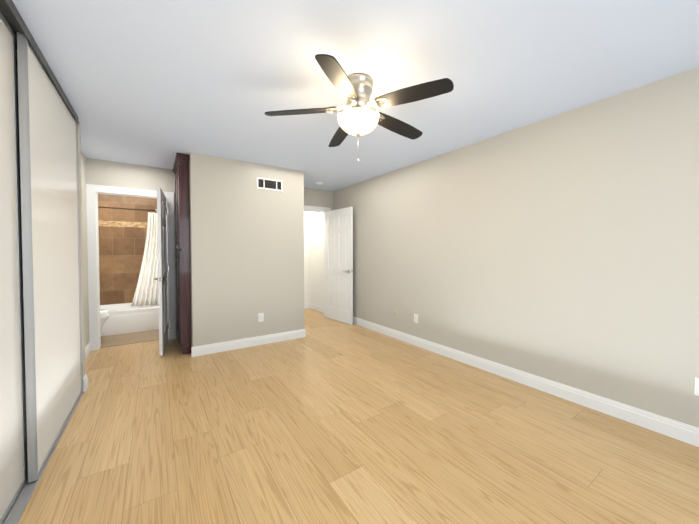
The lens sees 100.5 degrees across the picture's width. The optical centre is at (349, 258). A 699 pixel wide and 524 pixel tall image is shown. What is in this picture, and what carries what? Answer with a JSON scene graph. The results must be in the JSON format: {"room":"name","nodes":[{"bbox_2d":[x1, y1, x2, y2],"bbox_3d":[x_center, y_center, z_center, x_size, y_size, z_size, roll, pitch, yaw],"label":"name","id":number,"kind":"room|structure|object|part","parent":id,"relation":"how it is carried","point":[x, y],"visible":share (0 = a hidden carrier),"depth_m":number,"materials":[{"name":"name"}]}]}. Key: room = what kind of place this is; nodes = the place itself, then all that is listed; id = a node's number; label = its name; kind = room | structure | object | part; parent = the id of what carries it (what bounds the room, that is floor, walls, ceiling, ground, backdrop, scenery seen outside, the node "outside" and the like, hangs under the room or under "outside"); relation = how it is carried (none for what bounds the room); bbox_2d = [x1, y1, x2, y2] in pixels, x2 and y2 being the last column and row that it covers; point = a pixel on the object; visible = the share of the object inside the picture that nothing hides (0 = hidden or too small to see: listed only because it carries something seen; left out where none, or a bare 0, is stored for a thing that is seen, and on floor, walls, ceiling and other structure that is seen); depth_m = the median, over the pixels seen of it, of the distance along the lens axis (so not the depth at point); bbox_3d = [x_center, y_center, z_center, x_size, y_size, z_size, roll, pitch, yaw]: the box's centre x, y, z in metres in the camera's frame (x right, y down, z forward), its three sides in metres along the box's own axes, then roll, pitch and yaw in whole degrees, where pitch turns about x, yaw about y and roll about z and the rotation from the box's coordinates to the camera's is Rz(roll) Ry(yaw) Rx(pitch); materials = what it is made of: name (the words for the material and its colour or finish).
{"room":"empty bedroom","nodes":[
{"label":"empty bedroom","id":0,"kind":"room"},
{"bbox_2d":[16,57,88,452],"bbox_3d":[-1.564,0.012,0.984,0.140,2.440,6.670,-1,2,-34],"label":"wall","id":1,"kind":"structure","parent":0,"point":[85,251],"depth_m":3.47,"materials":[{"name":"beige paint"}]},
{"bbox_2d":[77,119,84,391],"bbox_3d":[-2.527,-0.024,2.560,0.254,2.440,0.120,-1,2,-34],"label":"door frame","id":2,"kind":"structure","parent":1,"relation":"attached to","point":[81,245],"depth_m":2.62,"materials":[{"name":"beige paint"}]},
{"bbox_2d":[83,374,87,391],"bbox_3d":[-2.413,1.135,2.659,0.016,0.118,0.124,-1,2,-34],"label":"baseboard","id":3,"kind":"structure","parent":1,"relation":"attached to","point":[85,382],"depth_m":2.63,"materials":[{"name":"white wood"}]},
{"bbox_2d":[85,342,90,359],"bbox_3d":[-2.940,1.124,3.169,0.016,0.118,1.310,-1,2,-34],"label":"baseboard","id":4,"kind":"structure","parent":1,"relation":"attached to","point":[87,349],"depth_m":3.54,"materials":[{"name":"white wood"}]},
{"bbox_2d":[98,194,156,304],"bbox_3d":[-3.968,-0.080,5.060,1.760,2.440,0.120,-1,2,-34],"label":"wall tiles","id":5,"kind":"structure","parent":0,"point":[122,236],"depth_m":5.01,"materials":[{"name":"tile"}]},
{"bbox_2d":[101,329,158,347],"bbox_3d":[-3.551,1.151,4.464,1.560,0.006,1.420,-1,2,-34],"label":"floor","id":6,"kind":"structure","parent":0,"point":[126,338],"depth_m":4.21,"materials":[{"name":"beige wood"}]},
{"bbox_2d":[100,310,109,330],"bbox_3d":[-3.686,0.775,3.932,0.704,0.769,0.420,-1,2,-34],"label":"toilet","id":7,"kind":"object","parent":6,"relation":"on","point":[104,315],"visible":0.17,"depth_m":4.04,"materials":[{"name":"white ceramic"}]},
{"bbox_2d":[100,303,158,335],"bbox_3d":[-3.724,0.960,4.718,1.512,0.364,0.752,-1,2,-34],"label":"bathtub","id":8,"kind":"object","parent":6,"relation":"on","point":[123,318],"visible":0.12,"depth_m":4.54,"materials":[{"name":"white ceramic"}]},
{"bbox_2d":[86,158,177,337],"bbox_3d":[-3.174,-0.053,3.847,1.730,2.440,0.120,-1,2,-34],"label":"wall","id":9,"kind":"structure","parent":0,"point":[171,181],"depth_m":4.16,"materials":[{"name":"beige paint"}]},
{"bbox_2d":[93,159,167,191],"bbox_3d":[-2.954,-1.080,3.971,0.800,0.392,0.120,-1,2,-34],"label":"lintel","id":10,"kind":"object","parent":9,"relation":"attached to","point":[117,174],"visible":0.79,"depth_m":3.90,"materials":[{"name":"beige paint"}]},
{"bbox_2d":[86,184,175,350],"bbox_3d":[-2.954,0.109,3.998,0.944,2.110,0.168,-1,2,-34],"label":"trim","id":11,"kind":"structure","parent":9,"relation":"attached to","point":[93,191],"depth_m":3.76,"materials":[{"name":"white wood"}]},
{"bbox_2d":[153,187,169,355],"bbox_3d":[-2.446,0.151,3.816,0.142,2.018,0.772,-1,1,-28],"label":"bathroom door","id":12,"kind":"structure","parent":9,"relation":"in","point":[163,270],"depth_m":3.57,"materials":[{"name":"white painted wood"},{"name":"brushed nickel"}]},
{"bbox_2d":[189,152,303,346],"bbox_3d":[-1.579,-0.064,4.331,1.460,2.440,1.090,-1,2,-34],"label":"wall","id":13,"kind":"structure","parent":0,"point":[246,251],"depth_m":3.80,"materials":[{"name":"beige paint"}]},
{"bbox_2d":[191,329,305,356],"bbox_3d":[-1.271,1.107,3.898,1.492,0.118,0.016,-1,2,-34],"label":"baseboard","id":14,"kind":"structure","parent":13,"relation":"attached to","point":[235,344],"depth_m":3.83,"materials":[{"name":"white wood"}]},
{"bbox_2d":[258,313,263,321],"bbox_3d":[-1.199,0.795,3.944,0.070,0.115,0.008,-1,2,-34],"label":"electrical outlet","id":15,"kind":"object","parent":13,"relation":"attached to","point":[260,317],"visible":1,"depth_m":3.94,"materials":[{"name":"white plastic"}]},
{"bbox_2d":[257,177,282,191],"bbox_3d":[-1.086,-1.016,3.978,0.360,0.150,0.010,-1,2,-34],"label":"air vent","id":16,"kind":"object","parent":13,"relation":"in","point":[269,184],"visible":1,"depth_m":3.98,"materials":[{"name":"white plastic"}]},
{"bbox_2d":[304,211,309,302],"bbox_3d":[-1.682,-0.102,6.049,1.880,2.440,0.120,-1,2,-34],"label":"wall","id":17,"kind":"structure","parent":0,"point":[306,257],"depth_m":6.47,"materials":[{"name":"white paint"}]},
{"bbox_2d":[304,303,309,308],"bbox_3d":[-1.644,1.060,6.018,1.880,0.118,0.016,-1,2,-34],"label":"baseboard","id":18,"kind":"structure","parent":17,"relation":"attached to","point":[306,305],"depth_m":6.47,"materials":[{"name":"white wood"}]},
{"bbox_2d":[310,212,322,306],"bbox_3d":[-0.628,-0.104,6.153,0.012,2.440,0.880,-1,2,-34],"label":"wall","id":19,"kind":"structure","parent":0,"point":[316,258],"depth_m":6.26,"materials":[{"name":"white paint"}]},
{"bbox_2d":[310,303,322,312],"bbox_3d":[-0.639,1.056,6.171,0.016,0.118,0.880,-1,2,-34],"label":"baseboard","id":20,"kind":"structure","parent":19,"relation":"attached to","point":[316,307],"depth_m":6.26,"materials":[{"name":"white wood"}]},
{"bbox_2d":[327,190,333,209],"bbox_3d":[-0.403,-0.094,5.702,0.140,2.440,0.120,-1,2,-34],"label":"wall","id":21,"kind":"structure","parent":0,"point":[330,199],"depth_m":5.63,"materials":[{"name":"beige paint"}]},
{"bbox_2d":[304,187,326,206],"bbox_3d":[-0.810,-1.112,5.406,0.840,0.392,0.120,-1,2,-34],"label":"lintel","id":22,"kind":"object","parent":21,"relation":"attached to","point":[315,197],"visible":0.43,"depth_m":5.45,"materials":[{"name":"beige paint"}]},
{"bbox_2d":[304,205,330,315],"bbox_3d":[-0.810,0.077,5.433,0.984,2.110,0.168,-1,2,-34],"label":"trim","id":23,"kind":"structure","parent":21,"relation":"attached to","point":[323,210],"depth_m":5.64,"materials":[{"name":"white wood"}]},
{"bbox_2d":[325,207,352,324],"bbox_3d":[-0.211,0.118,5.282,0.142,2.018,0.812,-1,2,-39],"label":"hall door","id":24,"kind":"structure","parent":21,"relation":"in","point":[338,264],"depth_m":5.22,"materials":[{"name":"white painted wood"},{"name":"metal handle"}]},
{"bbox_2d":[12,0,698,190],"bbox_3d":[-0.707,-1.281,2.408,4.520,0.080,8.370,-1,2,-34],"label":"ceiling","id":25,"kind":"structure","parent":0,"point":[157,83],"depth_m":1.86,"materials":[{"name":"white paint"}]},
{"bbox_2d":[0,0,78,123],"bbox_3d":[-1.083,-1.166,0.537,0.098,0.064,4.798,-1,2,-34],"label":"closet track","id":26,"kind":"object","parent":25,"relation":"attached to","point":[12,15],"visible":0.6,"depth_m":1.51,"materials":[{"name":"grey metal"}]},
{"bbox_2d":[265,54,453,162],"bbox_3d":[0.094,-0.952,2.064,1.204,0.559,1.240,-1,2,-34],"label":"fan","id":27,"kind":"object","parent":25,"relation":"hanging from","point":[358,115],"visible":1,"depth_m":1.93,"materials":[{"name":"black wood"}]},
{"bbox_3d":[0.061,-0.931,2.031,0.280,0.115,0.280,-1,2,-34],"label":"lamp shade","id":28,"kind":"part","parent":27,"relation":"part of","materials":[{"name":"beige glass"}]},
{"bbox_2d":[17,308,698,523],"bbox_3d":[-0.707,1.239,2.464,4.520,0.080,8.370,-1,2,-34],"label":"floor","id":29,"kind":"structure","parent":0,"point":[325,420],"depth_m":1.87,"materials":[{"name":"brown wood"}]},
{"bbox_2d":[2,391,83,523],"bbox_3d":[-1.085,1.235,0.590,0.093,0.012,4.798,-1,2,-34],"label":"closet track","id":30,"kind":"object","parent":29,"relation":"on","point":[16,511],"visible":0.35,"depth_m":1.49,"materials":[{"name":"silver metal"}]},
{"bbox_2d":[0,11,26,523],"bbox_3d":[-1.429,0.025,1.044,0.036,2.386,1.222,-1,2,-34],"label":"closet door","id":31,"kind":"structure","parent":30,"relation":"on","point":[13,474],"depth_m":1.45,"materials":[{"name":"beige"}]},
{"bbox_2d":[17,32,81,482],"bbox_3d":[-2.052,0.002,2.055,0.036,2.386,1.222,-1,2,-34],"label":"closet door","id":32,"kind":"structure","parent":30,"relation":"on","point":[50,231],"depth_m":1.81,"materials":[{"name":"beige"}]},
{"bbox_2d":[173,153,190,354],"bbox_3d":[-2.237,-0.051,3.869,0.140,2.436,0.847,-1,2,-34],"label":"linen cabinet","id":33,"kind":"object","parent":29,"relation":"on","point":[182,222],"visible":1,"depth_m":3.57,"materials":[{"name":"brown wood"}]},
{"bbox_2d":[334,67,698,427],"bbox_3d":[1.121,-0.048,3.660,0.120,2.440,8.370,-1,2,-34],"label":"wall","id":34,"kind":"structure","parent":0,"point":[562,248],"depth_m":2.49,"materials":[{"name":"beige paint"}]},
{"bbox_2d":[393,309,396,317],"bbox_3d":[0.664,0.804,4.245,0.008,0.115,0.070,-1,2,-34],"label":"electrical outlet","id":35,"kind":"object","parent":34,"relation":"attached to","point":[394,313],"visible":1,"depth_m":4.24,"materials":[{"name":"beige plastic"}]},
{"bbox_2d":[414,314,417,322],"bbox_3d":[0.892,0.801,3.905,0.008,0.115,0.070,-1,2,-34],"label":"electrical outlet","id":36,"kind":"object","parent":34,"relation":"attached to","point":[415,318],"visible":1,"depth_m":3.90,"materials":[{"name":"white plastic"}]},
{"bbox_2d":[353,316,698,446],"bbox_3d":[1.504,1.128,2.991,0.016,0.118,6.550,-1,2,-34],"label":"baseboard","id":37,"kind":"structure","parent":34,"relation":"attached to","point":[683,432],"depth_m":2.49,"materials":[{"name":"white wood"}]},
{"bbox_2d":[694,377,698,395],"bbox_3d":[2.260,0.827,1.860,0.008,0.115,0.070,-1,2,-34],"label":"electrical outlet","id":38,"kind":"object","parent":34,"relation":"attached to","point":[696,389],"visible":1,"depth_m":1.88,"materials":[{"name":"white plastic"}]},
{"bbox_3d":[-4.280,-0.057,4.051,0.120,2.440,1.450,-1,2,-34],"label":"wall","id":39,"kind":"structure","parent":0,"visible":0},
{"bbox_2d":[98,206,155,210],"bbox_3d":[-3.601,-0.782,4.495,1.514,0.052,0.052,-1,2,-34],"label":"curtain rod","id":40,"kind":"object","parent":39,"relation":"attached to","point":[125,208],"visible":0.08,"depth_m":4.56,"materials":[{"name":"brown metal"}]},
{"bbox_2d":[131,209,158,306],"bbox_3d":[-3.244,-0.028,4.752,0.540,1.572,0.084,-1,2,-34],"label":"shower curtain","id":41,"kind":"object","parent":40,"relation":"hanging from","point":[146,292],"visible":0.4,"depth_m":4.74,"materials":[{"name":"white fabric"}]}
]}

